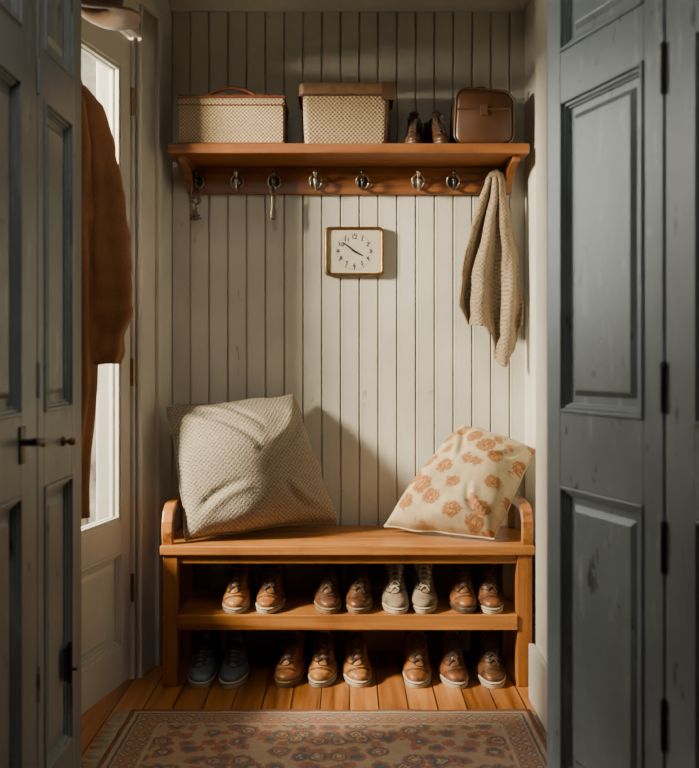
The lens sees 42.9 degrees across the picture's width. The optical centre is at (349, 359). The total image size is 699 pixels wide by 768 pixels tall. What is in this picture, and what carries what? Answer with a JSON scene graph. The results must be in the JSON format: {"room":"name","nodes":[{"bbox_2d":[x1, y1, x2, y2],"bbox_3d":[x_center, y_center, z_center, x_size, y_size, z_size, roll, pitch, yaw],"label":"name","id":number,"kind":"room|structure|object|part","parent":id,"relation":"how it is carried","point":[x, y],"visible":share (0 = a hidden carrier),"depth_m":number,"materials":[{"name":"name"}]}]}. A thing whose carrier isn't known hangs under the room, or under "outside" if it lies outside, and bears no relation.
{"room":"mudroom","nodes":[
{"label":"mudroom","id":0,"kind":"room"},
{"bbox_2d":[81,51,95,522],"bbox_3d":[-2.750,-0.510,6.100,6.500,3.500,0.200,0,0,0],"label":"window","id":1,"kind":"structure","parent":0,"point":[88,65],"depth_m":6.00,"materials":[{"name":"white glass"}]},
{"bbox_2d":[96,0,171,678],"bbox_3d":[-0.811,-0.160,2.715,0.130,2.400,1.060,0,0,12],"label":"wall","id":2,"kind":"structure","parent":0,"point":[163,5],"depth_m":3.13,"materials":[{"name":"paint"}]},
{"bbox_2d":[81,17,129,714],"bbox_3d":[-0.809,-0.005,2.547,0.050,2.074,0.722,0,0,12],"label":"leaf","id":3,"kind":"object","parent":2,"relation":"attached to","point":[105,543],"visible":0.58,"depth_m":2.82,"materials":[{"name":"paint"}]},
{"bbox_2d":[81,0,141,30],"bbox_3d":[-0.656,-0.938,2.265,0.238,0.146,0.328,0,0,0],"label":"felt hat","id":4,"kind":"object","parent":2,"relation":"attached to","point":[107,14],"visible":0.88,"depth_m":2.35,"materials":[{"name":"fabric"}]},
{"bbox_2d":[97,0,162,678],"bbox_3d":[-0.827,-0.077,2.563,0.162,2.235,1.035,0,0,12],"label":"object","id":5,"kind":"structure","parent":2,"relation":"attached to","point":[147,36],"depth_m":2.95,"materials":[{"name":"paint"}]},
{"bbox_2d":[131,88,133,601],"bbox_3d":[-0.706,-0.050,2.897,0.011,1.670,0.012,0,0,0],"label":"hinges","id":6,"kind":"object","parent":2,"relation":"attached to","point":[132,89],"visible":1,"depth_m":2.89,"materials":[{"name":"gold metal"}]},
{"bbox_2d":[162,617,162,659],"bbox_3d":[-0.649,0.970,3.118,0.016,0.140,0.125,0,0,12],"label":"baseboard","id":7,"kind":"structure","parent":2,"relation":"attached to","point":[162,617],"depth_m":3.08,"materials":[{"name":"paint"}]},
{"bbox_2d":[75,0,547,767],"bbox_3d":[0.000,-0.160,1.985,1.900,2.400,0.230,0,0,0],"label":"wall","id":8,"kind":"structure","parent":0,"point":[77,2],"depth_m":2.07,"materials":[{"name":"paint"}]},
{"bbox_2d":[37,0,75,767],"bbox_3d":[-0.621,-0.029,1.876,0.067,2.121,0.237,0,0,0],"label":"leaf","id":9,"kind":"object","parent":8,"relation":"attached to","point":[55,18],"depth_m":1.88,"materials":[{"name":"blue paint"}]},
{"bbox_3d":[-0.601,0.175,1.910,0.028,0.020,0.020,0,0,0],"label":"knob","id":10,"kind":"part","parent":9,"relation":"part of","materials":[{"name":"metal"}]},
{"bbox_2d":[63,641,77,682],"bbox_3d":[-0.603,0.655,1.927,0.025,0.090,0.035,0,0,0],"label":"bolt","id":11,"kind":"object","parent":9,"relation":"attached to","point":[68,668],"visible":1,"depth_m":1.93,"materials":[{"name":"metal"}]},
{"bbox_2d":[81,80,132,518],"bbox_3d":[-0.694,-0.198,2.252,0.290,1.185,0.201,0,0,-41],"label":"coat","id":12,"kind":"object","parent":8,"relation":"hanging from","point":[106,262],"visible":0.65,"depth_m":2.23,"materials":[{"name":"fabric"}]},
{"bbox_2d":[548,0,665,767],"bbox_3d":[0.489,-0.029,1.689,0.044,2.122,0.366,0,0,-19],"label":"leaf","id":13,"kind":"object","parent":8,"relation":"attached to","point":[607,107],"visible":1,"depth_m":1.67,"materials":[{"name":"blue paint"}]},
{"bbox_2d":[81,651,546,767],"bbox_3d":[0.025,1.070,1.000,1.950,0.060,4.600,0,0,0],"label":"floor","id":14,"kind":"structure","parent":0,"point":[387,689],"depth_m":2.76,"materials":[{"name":"brown wood"}]},
{"bbox_2d":[0,0,39,767],"bbox_3d":[-0.632,-0.029,1.555,0.045,2.121,0.405,0,0,0],"label":"leaf","id":15,"kind":"object","parent":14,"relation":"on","point":[18,18],"depth_m":1.66,"materials":[{"name":"blue paint"}]},
{"bbox_2d":[19,426,46,464],"bbox_3d":[-0.596,0.160,1.681,0.038,0.070,0.053,0,0,0],"label":"door handle","id":16,"kind":"object","parent":15,"relation":"attached to","point":[23,442],"depth_m":1.66,"materials":[{"name":"metal"}]},
{"bbox_3d":[-0.613,-0.135,1.754,0.007,1.620,0.007,0,0,0],"label":"hinges","id":17,"kind":"part","parent":15,"relation":"part of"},
{"bbox_2d":[187,630,222,688],"bbox_3d":[-0.481,0.967,2.959,0.100,0.146,0.306,0,0,0],"label":"shoe","id":18,"kind":"object","parent":14,"relation":"on","point":[207,658],"visible":0.91,"depth_m":2.90,"materials":[{"name":"leather"}]},
{"bbox_2d":[218,630,250,688],"bbox_3d":[-0.377,0.967,2.959,0.100,0.146,0.306,0,0,0],"label":"shoe","id":19,"kind":"object","parent":14,"relation":"on","point":[234,671],"visible":0.95,"depth_m":2.88,"materials":[{"name":"leather"}]},
{"bbox_2d":[273,630,312,687],"bbox_3d":[-0.185,0.955,2.965,0.100,0.169,0.306,0,0,12],"label":"leather shoe","id":20,"kind":"object","parent":14,"relation":"on","point":[294,661],"visible":0.88,"depth_m":2.90,"materials":[{"name":"brown leather"}]},
{"bbox_2d":[81,709,546,767],"bbox_3d":[-0.076,1.036,2.375,1.248,0.009,0.518,0,0,0],"label":"rug","id":21,"kind":"object","parent":14,"relation":"on","point":[136,738],"visible":0.9,"depth_m":2.42,"materials":[{"name":"fabric"}]},
{"bbox_2d":[307,630,337,687],"bbox_3d":[-0.087,0.955,2.970,0.100,0.169,0.306,0,0,0],"label":"leather shoe","id":22,"kind":"object","parent":14,"relation":"on","point":[323,668],"visible":0.94,"depth_m":2.89,"materials":[{"name":"brown leather"}]},
{"bbox_2d":[160,492,534,686],"bbox_3d":[-0.006,0.750,2.998,1.191,0.579,0.353,0,0,0],"label":"wooden bench","id":23,"kind":"object","parent":14,"relation":"on","point":[187,609],"visible":0.85,"depth_m":2.84,"materials":[{"name":"brown wood"}]},
{"bbox_3d":[-0.582,0.526,2.999,0.036,0.130,0.328,0,0,0],"label":"armrest","id":24,"kind":"part","parent":23,"relation":"part of","materials":[{"name":"brown wood"}]},
{"bbox_2d":[222,564,254,613],"bbox_3d":[-0.372,0.722,2.977,0.098,0.174,0.297,0,0,0],"label":"leather shoe","id":25,"kind":"object","parent":23,"relation":"on","point":[239,592],"visible":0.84,"depth_m":2.90,"materials":[{"name":"brown leather"}]},
{"bbox_2d":[166,394,337,540],"bbox_3d":[-0.311,0.353,2.992,0.580,0.467,0.244,0,0,-17],"label":"cushion","id":26,"kind":"object","parent":23,"relation":"on","point":[247,465],"visible":1,"depth_m":2.91,"materials":[{"name":"beige fabric"}]},
{"bbox_2d":[255,564,285,613],"bbox_3d":[-0.260,0.722,2.979,0.097,0.174,0.297,0,0,0],"label":"leather shoe","id":27,"kind":"object","parent":23,"relation":"on","point":[271,596],"visible":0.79,"depth_m":2.90,"materials":[{"name":"brown leather"}]},
{"bbox_2d":[314,564,343,613],"bbox_3d":[-0.069,0.722,2.977,0.099,0.174,0.297,0,0,0],"label":"leather shoe","id":28,"kind":"object","parent":23,"relation":"on","point":[328,599],"visible":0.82,"depth_m":2.90,"materials":[{"name":"brown leather"}]},
{"bbox_2d":[179,589,515,613],"bbox_3d":[-0.006,0.824,3.002,1.081,0.023,0.325,0,0,0],"label":"shoe shelf","id":29,"kind":"object","parent":23,"relation":"attached to","point":[200,601],"depth_m":2.97,"materials":[{"name":"brown wood"}]},
{"bbox_2d":[344,564,373,613],"bbox_3d":[0.032,0.722,2.976,0.098,0.174,0.297,0,0,0],"label":"leather shoe","id":30,"kind":"object","parent":23,"relation":"on","point":[359,599],"visible":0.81,"depth_m":2.90,"materials":[{"name":"brown leather"}]},
{"bbox_2d":[380,564,409,613],"bbox_3d":[0.151,0.722,2.975,0.099,0.174,0.297,0,0,0],"label":"sneaker","id":31,"kind":"object","parent":23,"relation":"on","point":[394,599],"visible":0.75,"depth_m":2.89,"materials":[{"name":"beige fabric"}]},
{"bbox_2d":[407,564,437,613],"bbox_3d":[0.244,0.722,2.982,0.098,0.174,0.297,0,0,0],"label":"sneaker","id":32,"kind":"object","parent":23,"relation":"on","point":[422,594],"visible":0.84,"depth_m":2.90,"materials":[{"name":"beige fabric"}]},
{"bbox_2d":[384,424,535,539],"bbox_3d":[0.357,0.402,2.987,0.476,0.357,0.269,0,0,28],"label":"patterned cushion","id":33,"kind":"object","parent":23,"relation":"on","point":[468,487],"visible":1,"depth_m":2.89,"materials":[{"name":"fabric"}]},
{"bbox_2d":[447,564,477,613],"bbox_3d":[0.374,0.722,2.981,0.100,0.174,0.297,0,0,0],"label":"leather shoe","id":34,"kind":"object","parent":23,"relation":"on","point":[461,596],"visible":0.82,"depth_m":2.90,"materials":[{"name":"brown leather"}]},
{"bbox_2d":[471,564,503,613],"bbox_3d":[0.448,0.722,2.975,0.098,0.174,0.297,0,0,-9],"label":"leather shoe","id":35,"kind":"object","parent":23,"relation":"on","point":[489,598],"visible":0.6,"depth_m":2.90,"materials":[{"name":"brown leather"}]},
{"bbox_3d":[0.569,0.526,2.999,0.036,0.130,0.328,0,0,0],"label":"armrest","id":36,"kind":"part","parent":23,"relation":"part of","materials":[{"name":"brown wood"}]},
{"bbox_2d":[341,630,371,687],"bbox_3d":[0.024,0.955,2.971,0.101,0.169,0.306,0,0,0],"label":"leather shoe","id":37,"kind":"object","parent":14,"relation":"on","point":[356,670],"visible":0.94,"depth_m":2.89,"materials":[{"name":"brown leather"}]},
{"bbox_2d":[402,630,432,688],"bbox_3d":[0.223,0.955,2.963,0.100,0.169,0.306,0,0,0],"label":"leather shoe","id":38,"kind":"object","parent":14,"relation":"on","point":[417,672],"visible":0.95,"depth_m":2.89,"materials":[{"name":"brown leather"}]},
{"bbox_2d":[436,630,468,688],"bbox_3d":[0.338,0.955,2.959,0.100,0.169,0.306,0,0,0],"label":"leather shoe","id":39,"kind":"object","parent":14,"relation":"on","point":[452,671],"visible":0.92,"depth_m":2.88,"materials":[{"name":"brown leather"}]},
{"bbox_2d":[468,630,506,688],"bbox_3d":[0.460,0.955,2.960,0.104,0.169,0.305,0,0,0],"label":"leather shoe","id":40,"kind":"object","parent":14,"relation":"on","point":[484,656],"visible":0.89,"depth_m":2.89,"materials":[{"name":"brown leather"}]},
{"bbox_2d":[172,12,524,588],"bbox_3d":[-0.010,-0.160,3.250,1.300,2.400,0.101,0,0,0],"label":"wall","id":41,"kind":"structure","parent":0,"point":[380,371],"depth_m":3.20,"materials":[{"name":"paint"}]},
{"bbox_2d":[168,0,523,11],"bbox_3d":[-0.010,-1.305,3.163,1.300,0.110,0.075,0,0,0],"label":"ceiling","id":42,"kind":"structure","parent":41,"relation":"attached to","point":[175,5],"depth_m":3.18,"materials":[{"name":"paint"}]},
{"bbox_2d":[195,630,499,650],"bbox_3d":[-0.015,0.973,3.191,1.290,0.135,0.018,0,0,0],"label":"baseboard","id":43,"kind":"structure","parent":41,"relation":"attached to","point":[257,640],"depth_m":3.18,"materials":[{"name":"paint"}]},
{"bbox_2d":[168,143,529,194],"bbox_3d":[-0.003,-0.657,3.079,1.206,0.130,0.239,0,0,0],"label":"shelf","id":44,"kind":"object","parent":41,"relation":"attached to","point":[217,168],"visible":0.92,"depth_m":3.13,"materials":[{"name":"brown wood"}]},
{"bbox_2d":[189,184,201,220],"bbox_3d":[-0.539,-0.553,3.123,0.043,0.130,0.014,0,0,0],"label":"keys","id":45,"kind":"object","parent":44,"relation":"hanging from","point":[192,205],"visible":1,"depth_m":3.12,"materials":[{"name":"metal"}]},
{"bbox_2d":[177,87,288,142],"bbox_3d":[-0.398,-0.822,3.072,0.365,0.199,0.192,0,0,0],"label":"storage box","id":46,"kind":"object","parent":44,"relation":"on","point":[210,118],"visible":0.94,"depth_m":2.98,"materials":[{"name":"beige wicker"}]},
{"bbox_3d":[-0.381,-0.900,3.055,0.230,0.043,0.130,0,0,0],"label":"handle","id":47,"kind":"part","parent":46,"relation":"part of","materials":[{"name":"red leather"}]},
{"bbox_3d":[-0.396,-0.869,3.072,0.357,0.030,0.181,0,0,0],"label":"lid","id":48,"kind":"part","parent":46,"relation":"part of","materials":[{"name":"wicker"}]},
{"bbox_2d":[270,185,276,219],"bbox_3d":[-0.268,-0.553,3.126,0.024,0.125,0.008,0,0,0],"label":"key fob","id":49,"kind":"object","parent":44,"relation":"hanging from","point":[273,214],"visible":1,"depth_m":3.12,"materials":[{"name":"metal"}]},
{"bbox_2d":[298,82,394,142],"bbox_3d":[-0.011,-0.828,3.075,0.328,0.209,0.189,0,0,0],"label":"lidded basket","id":50,"kind":"object","parent":44,"relation":"on","point":[332,112],"visible":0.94,"depth_m":2.99,"materials":[{"name":"brown wicker"}]},
{"bbox_3d":[-0.012,-0.909,3.075,0.318,0.043,0.180,0,0,0],"label":"lid","id":51,"kind":"part","parent":50,"relation":"part of","materials":[{"name":"leather"}]},
{"bbox_3d":[0.000,-0.640,3.188,1.150,0.096,0.023,0,0,0],"label":"hook rail","id":52,"kind":"part","parent":44,"relation":"part of","materials":[{"name":"brown wood"}]},
{"bbox_2d":[404,111,422,142],"bbox_3d":[0.223,-0.791,3.079,0.072,0.136,0.219,0,0,7],"label":"boot","id":53,"kind":"object","parent":44,"relation":"on","point":[414,128],"visible":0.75,"depth_m":3.03,"materials":[{"name":"brown leather"}]},
{"bbox_2d":[424,111,449,142],"bbox_3d":[0.301,-0.791,3.079,0.072,0.136,0.219,0,0,-10],"label":"boot","id":54,"kind":"object","parent":44,"relation":"on","point":[434,131],"visible":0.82,"depth_m":3.04,"materials":[{"name":"brown leather"}]},
{"bbox_2d":[449,86,513,142],"bbox_3d":[0.453,-0.831,3.062,0.205,0.223,0.156,0,0,0],"label":"leather satchel","id":55,"kind":"object","parent":44,"relation":"on","point":[480,114],"visible":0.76,"depth_m":2.99,"materials":[{"name":"brown leather"}]},
{"bbox_2d":[458,169,523,366],"bbox_3d":[0.495,-0.321,3.119,0.235,0.694,0.102,0,0,0],"label":"scarf","id":56,"kind":"object","parent":44,"relation":"hanging from","point":[490,296],"visible":1,"depth_m":3.09,"materials":[{"name":"fabric"}]},
{"bbox_2d":[325,227,383,276],"bbox_3d":[0.017,-0.388,3.184,0.212,0.178,0.029,0,0,0],"label":"wall clock","id":57,"kind":"object","parent":41,"relation":"attached to","point":[349,251],"visible":1,"depth_m":3.18,"materials":[{"name":"gold metal"}]},
{"bbox_2d":[525,0,535,613],"bbox_3d":[0.690,-0.160,2.625,0.120,2.400,1.350,0,0,0],"label":"wall","id":58,"kind":"structure","parent":0,"point":[530,13],"depth_m":3.08,"materials":[{"name":"paint"}]},
{"bbox_2d":[518,0,530,11],"bbox_3d":[0.593,-1.305,2.580,0.075,0.110,1.240,0,0,0],"label":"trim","id":59,"kind":"structure","parent":58,"relation":"attached to","point":[524,4],"depth_m":3.15,"materials":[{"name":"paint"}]},
{"bbox_2d":[529,610,546,731],"bbox_3d":[0.591,0.950,2.791,0.082,0.180,0.782,0,0,0],"label":"baseboard","id":60,"kind":"structure","parent":58,"relation":"attached to","point":[537,663],"depth_m":2.61,"materials":[{"name":"paint"}]},
{"bbox_2d":[536,0,546,662],"bbox_3d":[0.600,-0.160,2.570,0.064,2.400,0.300,0,0,0],"label":"trim","id":61,"kind":"structure","parent":58,"relation":"attached to","point":[541,5],"depth_m":2.62,"materials":[{"name":"paint"}]},
{"bbox_2d":[659,0,698,767],"bbox_3d":[0.585,-0.029,1.330,0.051,2.121,0.378,0,0,-12],"label":"leaf","id":62,"kind":"object","parent":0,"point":[682,16],"depth_m":1.46,"materials":[{"name":"blue paint"}]},
{"bbox_3d":[0.530,-0.124,1.504,0.012,1.568,0.013,0,0,0],"label":"hinges","id":63,"kind":"part","parent":62,"relation":"part of","materials":[{"name":"black metal"}]}
]}

